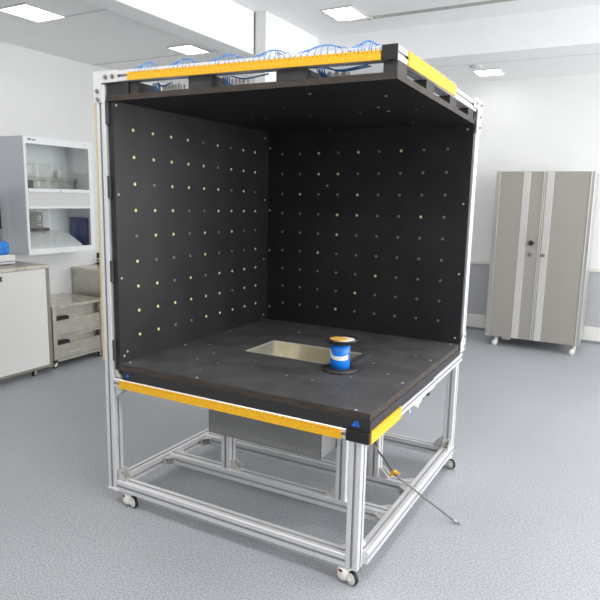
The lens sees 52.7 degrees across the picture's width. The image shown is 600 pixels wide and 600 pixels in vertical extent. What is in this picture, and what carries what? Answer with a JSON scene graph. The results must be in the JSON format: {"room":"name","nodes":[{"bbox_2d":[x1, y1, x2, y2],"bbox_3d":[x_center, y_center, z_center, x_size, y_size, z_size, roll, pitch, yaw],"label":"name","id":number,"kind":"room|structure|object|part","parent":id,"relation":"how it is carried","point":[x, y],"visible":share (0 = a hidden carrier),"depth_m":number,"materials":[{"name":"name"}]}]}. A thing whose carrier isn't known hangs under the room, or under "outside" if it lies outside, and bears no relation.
{"room":"laboratory","nodes":[
{"label":"laboratory","id":0,"kind":"room"},
{"bbox_2d":[71,264,100,297],"bbox_3d":[-1.734,0.038,6.342,0.732,0.812,0.964,6,11,28],"label":"box","id":1,"kind":"object","parent":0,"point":[85,278],"visible":0.11,"depth_m":5.97,"materials":[{"name":"grey"}]},
{"bbox_2d":[95,253,99,264],"bbox_3d":[-2.075,-0.431,6.288,0.070,0.118,0.080,6,11,28],"label":"clamp","id":2,"kind":"object","parent":1,"relation":"on","point":[97,254],"visible":0.53,"depth_m":6.27,"materials":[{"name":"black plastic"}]},
{"bbox_2d":[0,41,182,263],"bbox_3d":[-3.818,-0.855,4.165,0.200,3.210,11.000,6,11,28],"label":"wall","id":3,"kind":"structure","parent":0,"point":[44,95],"depth_m":6.08,"materials":[{"name":"paint"}]},
{"bbox_2d":[0,2,66,22],"bbox_3d":[-2.062,-2.209,4.662,0.334,0.012,0.374,6,11,28],"label":"ceiling light","id":4,"kind":"object","parent":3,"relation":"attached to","point":[24,10],"visible":1,"depth_m":4.64,"materials":[{"name":"grey plastic"}]},
{"bbox_2d":[67,9,218,64],"bbox_3d":[-1.771,-2.349,5.501,1.810,0.005,1.402,6,11,28],"label":"trim","id":5,"kind":"structure","parent":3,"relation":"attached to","point":[103,9],"depth_m":5.97,"materials":[{"name":"grey metal"}]},
{"bbox_2d":[0,0,317,82],"bbox_3d":[-3.079,-2.077,2.782,2.160,0.310,9.650,6,11,28],"label":"ceiling","id":6,"kind":"structure","parent":3,"relation":"attached to","point":[107,36],"depth_m":5.50,"materials":[{"name":"paint"}]},
{"bbox_2d":[167,44,210,54],"bbox_3d":[-1.049,-2.366,5.725,0.274,0.012,0.314,6,11,28],"label":"ceiling light","id":7,"kind":"object","parent":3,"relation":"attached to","point":[188,49],"visible":1,"depth_m":5.71,"materials":[{"name":"grey plastic"}]},
{"bbox_2d":[171,46,206,54],"bbox_3d":[-1.049,-2.367,5.724,0.250,0.008,0.290,6,11,28],"label":"diffuser","id":8,"kind":"object","parent":7,"relation":"attached to","point":[188,50],"depth_m":5.72,"materials":[{"name":"white plastic"}]},
{"bbox_2d":[186,53,599,88],"bbox_3d":[2.347,-2.306,5.766,8.800,0.004,0.010,6,11,28],"label":"trim","id":9,"kind":"structure","parent":3,"relation":"attached to","point":[594,53],"depth_m":5.96,"materials":[{"name":"grey"}]},
{"bbox_2d":[0,329,599,599],"bbox_3d":[0.088,1.229,2.315,9.200,0.120,11.400,6,11,28],"label":"floor","id":10,"kind":"structure","parent":0,"point":[523,486],"depth_m":3.08,"materials":[{"name":"plastic"}]},
{"bbox_2d":[0,261,53,379],"bbox_3d":[-2.704,0.202,4.870,0.734,0.938,1.108,6,11,28],"label":"cabinet","id":11,"kind":"object","parent":10,"relation":"on","point":[26,346],"visible":1,"depth_m":4.96,"materials":[{"name":"metal"}]},
{"bbox_2d":[0,254,14,265],"bbox_3d":[-2.557,-0.321,4.924,0.238,0.082,0.385,6,11,28],"label":"paper stack","id":12,"kind":"object","parent":11,"relation":"on","point":[8,259],"visible":0.99,"depth_m":4.97,"materials":[{"name":"grey paper"}]},
{"bbox_2d":[0,241,8,254],"bbox_3d":[-2.572,-0.413,4.895,0.180,0.108,0.385,6,11,28],"label":"package","id":13,"kind":"object","parent":12,"relation":"on","point":[4,246],"visible":1,"depth_m":4.97,"materials":[{"name":"plastic"}]},
{"bbox_2d":[0,135,95,294],"bbox_3d":[-2.398,-0.498,5.850,0.666,2.006,0.990,6,11,28],"label":"wall cabinet","id":14,"kind":"object","parent":10,"relation":"on","point":[74,160],"visible":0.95,"depth_m":5.60,"materials":[{"name":"white metal"}]},
{"bbox_2d":[27,176,75,189],"bbox_3d":[-2.370,-1.081,5.665,0.146,0.126,0.575,6,11,28],"label":"tray","id":15,"kind":"object","parent":14,"relation":"in","point":[33,182],"visible":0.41,"depth_m":5.62,"materials":[{"name":"grey"}]},
{"bbox_3d":[-2.425,-1.047,5.433,0.005,0.105,0.070,6,11,28],"label":"dark plate","id":16,"kind":"part","parent":15,"relation":"part of","materials":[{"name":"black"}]},
{"bbox_2d":[27,162,51,177],"bbox_3d":[-2.444,-1.202,5.610,0.037,0.128,0.320,6,11,28],"label":"case","id":17,"kind":"object","parent":15,"relation":"on","point":[33,169],"visible":0.65,"depth_m":5.62,"materials":[{"name":"grey"}]},
{"bbox_3d":[-2.369,-1.128,5.658,0.146,0.032,0.575,6,11,28],"label":"lid","id":18,"kind":"part","parent":15,"relation":"part of","materials":[{"name":"clear plastic"}]},
{"bbox_2d":[56,170,60,177],"bbox_3d":[-2.313,-1.207,5.802,0.048,0.078,0.048,6,11,28],"label":"bottle","id":19,"kind":"object","parent":15,"relation":"on","point":[58,173],"visible":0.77,"depth_m":5.79,"materials":[{"name":"white plastic"}]},
{"bbox_2d":[30,230,81,248],"bbox_3d":[-2.367,-0.562,5.635,0.270,0.145,0.605,6,11,28],"label":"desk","id":20,"kind":"object","parent":14,"relation":"in","point":[52,238],"visible":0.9,"depth_m":5.66,"materials":[{"name":"white laminate"}]},
{"bbox_2d":[29,212,49,231],"bbox_3d":[-2.449,-0.731,5.654,0.075,0.176,0.205,6,11,28],"label":"instrument","id":21,"kind":"object","parent":20,"relation":"on","point":[36,218],"visible":0.89,"depth_m":5.62,"materials":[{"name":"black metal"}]},
{"bbox_3d":[-2.450,-0.659,5.667,0.075,0.030,0.205,6,11,28],"label":"plate","id":22,"kind":"part","parent":21,"relation":"part of","materials":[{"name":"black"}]},
{"bbox_3d":[-2.179,-0.915,5.510,0.008,0.125,0.676,6,11,28],"label":"panel","id":23,"kind":"part","parent":14,"relation":"part of","materials":[{"name":"grey metal"}]},
{"bbox_3d":[-2.170,-0.939,5.516,0.018,1.016,0.750,6,11,28],"label":"frame","id":24,"kind":"part","parent":14,"relation":"part of","materials":[{"name":"white metal"}]},
{"bbox_2d":[70,217,88,244],"bbox_3d":[-2.169,-0.677,5.952,0.235,0.266,0.024,6,11,28],"label":"board","id":25,"kind":"object","parent":14,"relation":"in","point":[79,228],"visible":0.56,"depth_m":5.93,"materials":[{"name":"blue plastic"}]},
{"bbox_2d":[50,293,102,367],"bbox_3d":[-2.238,0.271,5.657,0.529,0.560,0.586,6,11,28],"label":"cart","id":26,"kind":"object","parent":10,"relation":"on","point":[76,320],"visible":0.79,"depth_m":5.54,"materials":[{"name":"metal"}]},
{"bbox_2d":[56,315,68,320],"bbox_3d":[-2.119,0.165,5.382,0.038,0.040,0.132,6,11,28],"label":"handle","id":27,"kind":"object","parent":26,"relation":"on","point":[58,317],"depth_m":5.38,"materials":[{"name":"black"}]},
{"bbox_2d":[58,339,69,344],"bbox_3d":[-2.124,0.382,5.418,0.038,0.040,0.132,6,11,28],"label":"handle","id":28,"kind":"object","parent":26,"relation":"on","point":[60,341],"depth_m":5.42,"materials":[{"name":"black plastic"}]},
{"bbox_3d":[-2.219,0.196,5.635,0.469,0.133,0.490,6,11,28],"label":"drawer","id":29,"kind":"part","parent":26,"relation":"part of","materials":[{"name":"metal"}]},
{"bbox_3d":[-2.223,0.407,5.671,0.469,0.123,0.490,6,11,28],"label":"drawer","id":30,"kind":"part","parent":26,"relation":"part of","materials":[{"name":"metal"}]},
{"bbox_2d":[255,11,276,82],"bbox_3d":[-0.346,-1.073,5.894,0.115,3.210,0.200,6,11,28],"label":"column","id":31,"kind":"structure","parent":10,"relation":"on","point":[265,22],"depth_m":5.60,"materials":[{"name":"paint"}]},
{"bbox_2d":[93,40,482,585],"bbox_3d":[0.023,-0.038,3.163,1.446,2.094,1.445,6,11,28],"label":"rig","id":32,"kind":"object","parent":10,"relation":"on","point":[242,226],"visible":0.98,"depth_m":3.15,"materials":[{"name":"metal"}]},
{"bbox_3d":[-0.865,-0.950,2.693,0.145,0.134,0.005,6,11,28],"label":"corner plate","id":33,"kind":"part","parent":32,"relation":"part of","materials":[{"name":"metal"}]},
{"bbox_3d":[-0.905,-0.016,2.896,0.055,1.929,0.055,6,11,28],"label":"tall post","id":34,"kind":"part","parent":32,"relation":"part of","materials":[{"name":"metal"}]},
{"bbox_3d":[-0.581,0.825,3.640,0.055,0.055,1.317,7,11,29],"label":"rail","id":35,"kind":"part","parent":32,"relation":"part of","materials":[{"name":"metal"}]},
{"bbox_3d":[-0.534,-0.370,3.396,0.026,1.243,1.348,6,11,28],"label":"panel","id":36,"kind":"part","parent":32,"relation":"part of","materials":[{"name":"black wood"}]},
{"bbox_3d":[-0.372,0.639,3.149,0.055,0.484,0.055,6,11,28],"label":"stub post","id":37,"kind":"part","parent":32,"relation":"part of","materials":[{"name":"metal"}]},
{"bbox_3d":[-0.352,0.981,2.744,1.244,0.055,0.055,6,11,28],"label":"rail","id":38,"kind":"part","parent":32,"relation":"part of","materials":[{"name":"metal"}]},
{"bbox_2d":[209,409,336,459],"bbox_3d":[-0.032,0.529,3.081,0.619,0.224,0.600,6,11,28],"label":"steel tray","id":39,"kind":"object","parent":32,"relation":"on","point":[297,441],"depth_m":2.81,"materials":[{"name":"silver metal"}]},
{"bbox_3d":[-0.153,0.930,3.073,1.262,0.055,0.055,6,11,28],"label":"cross rail","id":40,"kind":"part","parent":32,"relation":"part of","materials":[{"name":"metal"}]},
{"bbox_3d":[0.021,0.293,3.172,1.289,0.031,1.329,6,11,28],"label":"deck panel","id":41,"kind":"part","parent":32,"relation":"part of","materials":[{"name":"black wood"}]},
{"bbox_3d":[0.062,-0.925,2.970,1.364,0.024,1.359,6,11,28],"label":"roof panel","id":42,"kind":"part","parent":32,"relation":"part of","materials":[{"name":"black wood"}]},
{"bbox_3d":[0.003,0.887,3.346,1.258,0.055,0.055,6,11,28],"label":"cross rail","id":43,"kind":"part","parent":32,"relation":"part of","materials":[{"name":"metal"}]},
{"bbox_2d":[322,334,358,374],"bbox_3d":[0.190,0.254,2.863,0.172,0.156,0.172,6,11,28],"label":"cable reel","id":44,"kind":"object","parent":32,"relation":"on","point":[339,364],"visible":1,"depth_m":2.83,"materials":[{"name":"blue plastic"}]},
{"bbox_3d":[0.206,0.703,2.841,0.055,0.484,0.055,6,11,28],"label":"stub post","id":45,"kind":"part","parent":32,"relation":"part of","materials":[{"name":"metal"}]},
{"bbox_3d":[0.221,0.807,2.397,0.055,0.541,0.055,6,11,28],"label":"post","id":46,"kind":"part","parent":32,"relation":"part of","materials":[{"name":"metal"}]},
{"bbox_3d":[0.361,-0.411,3.655,1.289,1.211,0.026,6,11,28],"label":"panel","id":47,"kind":"part","parent":32,"relation":"part of","materials":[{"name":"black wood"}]},
{"bbox_3d":[0.394,0.664,3.099,0.055,0.484,0.055,6,11,28],"label":"stub post","id":48,"kind":"part","parent":32,"relation":"part of","materials":[{"name":"metal"}]},
{"bbox_3d":[0.561,0.953,3.002,0.055,0.055,1.280,7,11,29],"label":"rail","id":49,"kind":"part","parent":32,"relation":"part of","materials":[{"name":"metal"}]},
{"bbox_3d":[0.280,0.813,3.824,1.252,0.055,0.055,6,11,28],"label":"rail","id":50,"kind":"part","parent":32,"relation":"part of","materials":[{"name":"metal"}]},
{"bbox_3d":[0.866,0.605,3.486,0.055,0.491,0.055,6,11,28],"label":"post","id":51,"kind":"part","parent":32,"relation":"part of","materials":[{"name":"metal"}]},
{"bbox_3d":[0.934,0.241,3.470,0.005,0.100,0.102,6,11,28],"label":"corner plate","id":52,"kind":"part","parent":32,"relation":"part of","materials":[{"name":"metal"}]},
{"bbox_3d":[0.933,-0.364,3.403,0.055,1.334,0.055,6,11,28],"label":"tall post","id":53,"kind":"part","parent":32,"relation":"part of","materials":[{"name":"metal"}]},
{"bbox_3d":[0.947,-0.982,3.233,0.005,0.170,0.175,6,11,28],"label":"corner plate","id":54,"kind":"part","parent":32,"relation":"part of","materials":[{"name":"metal"}]},
{"bbox_2d":[375,440,462,525],"bbox_3d":[0.558,0.766,2.923,0.463,0.608,0.140,6,11,28],"label":"loose cable","id":55,"kind":"object","parent":10,"relation":"on","point":[393,472],"visible":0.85,"depth_m":2.93,"materials":[{"name":"grey plastic"}]},
{"bbox_2d":[485,171,598,354],"bbox_3d":[2.563,-0.416,6.459,0.936,1.850,0.594,6,11,28],"label":"tall cabinet","id":56,"kind":"object","parent":10,"relation":"on","point":[543,229],"visible":1,"depth_m":6.21,"materials":[{"name":"beige-grey painted steel"},{"name":"light grey painted steel"}]},
{"bbox_3d":[2.261,-0.454,6.332,0.428,1.737,0.020,6,11,28],"label":"door","id":57,"kind":"part","parent":56,"relation":"part of","materials":[{"name":"metal"}]},
{"bbox_3d":[2.438,-0.432,6.222,0.011,1.735,0.009,6,11,28],"label":"edge trim","id":58,"kind":"part","parent":56,"relation":"part of","materials":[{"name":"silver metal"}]},
{"bbox_3d":[2.450,-0.430,6.215,0.006,1.735,0.009,6,11,28],"label":"edge trim","id":59,"kind":"part","parent":56,"relation":"part of","materials":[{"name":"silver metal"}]},
{"bbox_3d":[2.640,-0.411,6.127,0.425,1.737,0.020,6,11,28],"label":"door","id":60,"kind":"part","parent":56,"relation":"part of","materials":[{"name":"metal"}]},
{"bbox_3d":[2.816,-0.389,6.018,0.009,1.735,0.009,6,11,28],"label":"edge trim","id":61,"kind":"part","parent":56,"relation":"part of","materials":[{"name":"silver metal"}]},
{"bbox_2d":[232,0,599,37],"bbox_3d":[0.159,-2.069,1.760,9.200,0.150,11.400,6,11,28],"label":"ceiling","id":62,"kind":"structure","parent":0,"point":[307,15],"depth_m":5.43,"materials":[{"name":"paint"}]},
{"bbox_2d":[83,0,253,55],"bbox_3d":[-2.587,-1.889,1.919,0.215,0.375,8.580,6,11,28],"label":"ceiling beam","id":63,"kind":"structure","parent":62,"relation":"attached to","point":[226,26],"depth_m":4.96,"materials":[{"name":"paint"}]},
{"bbox_2d":[321,5,366,20],"bbox_3d":[0.406,-2.618,5.533,0.304,0.012,0.364,6,11,28],"label":"recessed light","id":64,"kind":"object","parent":62,"relation":"in","point":[342,13],"visible":0.9,"depth_m":5.50,"materials":[{"name":"grey plastic"}]},
{"bbox_2d":[347,0,514,21],"bbox_3d":[2.004,-2.401,4.678,3.590,0.092,0.041,7,11,29],"label":"ceiling pipe","id":65,"kind":"object","parent":62,"relation":"attached to","point":[372,17],"visible":1,"depth_m":5.19,"materials":[{"name":"grey metal"}]},
{"bbox_2d":[472,68,505,76],"bbox_3d":[2.014,-2.423,6.448,0.284,0.012,0.314,6,11,28],"label":"ceiling light","id":66,"kind":"object","parent":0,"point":[494,71],"visible":1,"depth_m":6.43,"materials":[{"name":"grey plastic"}]},
{"bbox_2d":[474,69,502,75],"bbox_3d":[2.014,-2.424,6.447,0.260,0.008,0.290,6,11,28],"label":"diffuser","id":67,"kind":"object","parent":66,"relation":"attached to","point":[481,72],"depth_m":6.43,"materials":[{"name":"white plastic"}]},
{"bbox_2d":[434,73,599,327],"bbox_3d":[2.823,-1.172,6.886,9.200,3.210,0.200,6,11,28],"label":"wall","id":68,"kind":"structure","parent":0,"point":[552,123],"depth_m":6.78,"materials":[{"name":"paint"}]},
{"bbox_2d":[164,5,599,88],"bbox_3d":[2.480,-2.496,5.974,8.800,0.310,1.350,6,11,28],"label":"beam","id":69,"kind":"structure","parent":68,"relation":"attached to","point":[567,32],"depth_m":5.76,"materials":[{"name":"paint"}]},
{"bbox_2d":[470,65,481,68],"bbox_3d":[1.797,-2.379,6.182,0.124,0.021,0.124,6,11,28],"label":"ceiling fitting","id":70,"kind":"object","parent":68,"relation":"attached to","point":[471,66],"visible":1,"depth_m":6.15,"materials":[{"name":"grey"}]},
{"bbox_2d":[466,313,599,344],"bbox_3d":[2.737,0.335,7.039,8.800,0.185,0.026,6,11,28],"label":"baseboard","id":71,"kind":"structure","parent":68,"relation":"attached to","point":[591,335],"depth_m":7.30,"materials":[{"name":"white"}]},
{"bbox_2d":[470,260,599,271],"bbox_3d":[2.755,-0.382,6.923,8.800,0.038,0.015,6,11,28],"label":"trim","id":72,"kind":"structure","parent":68,"relation":"attached to","point":[471,261],"depth_m":7.21,"materials":[{"name":"white"}]}
]}

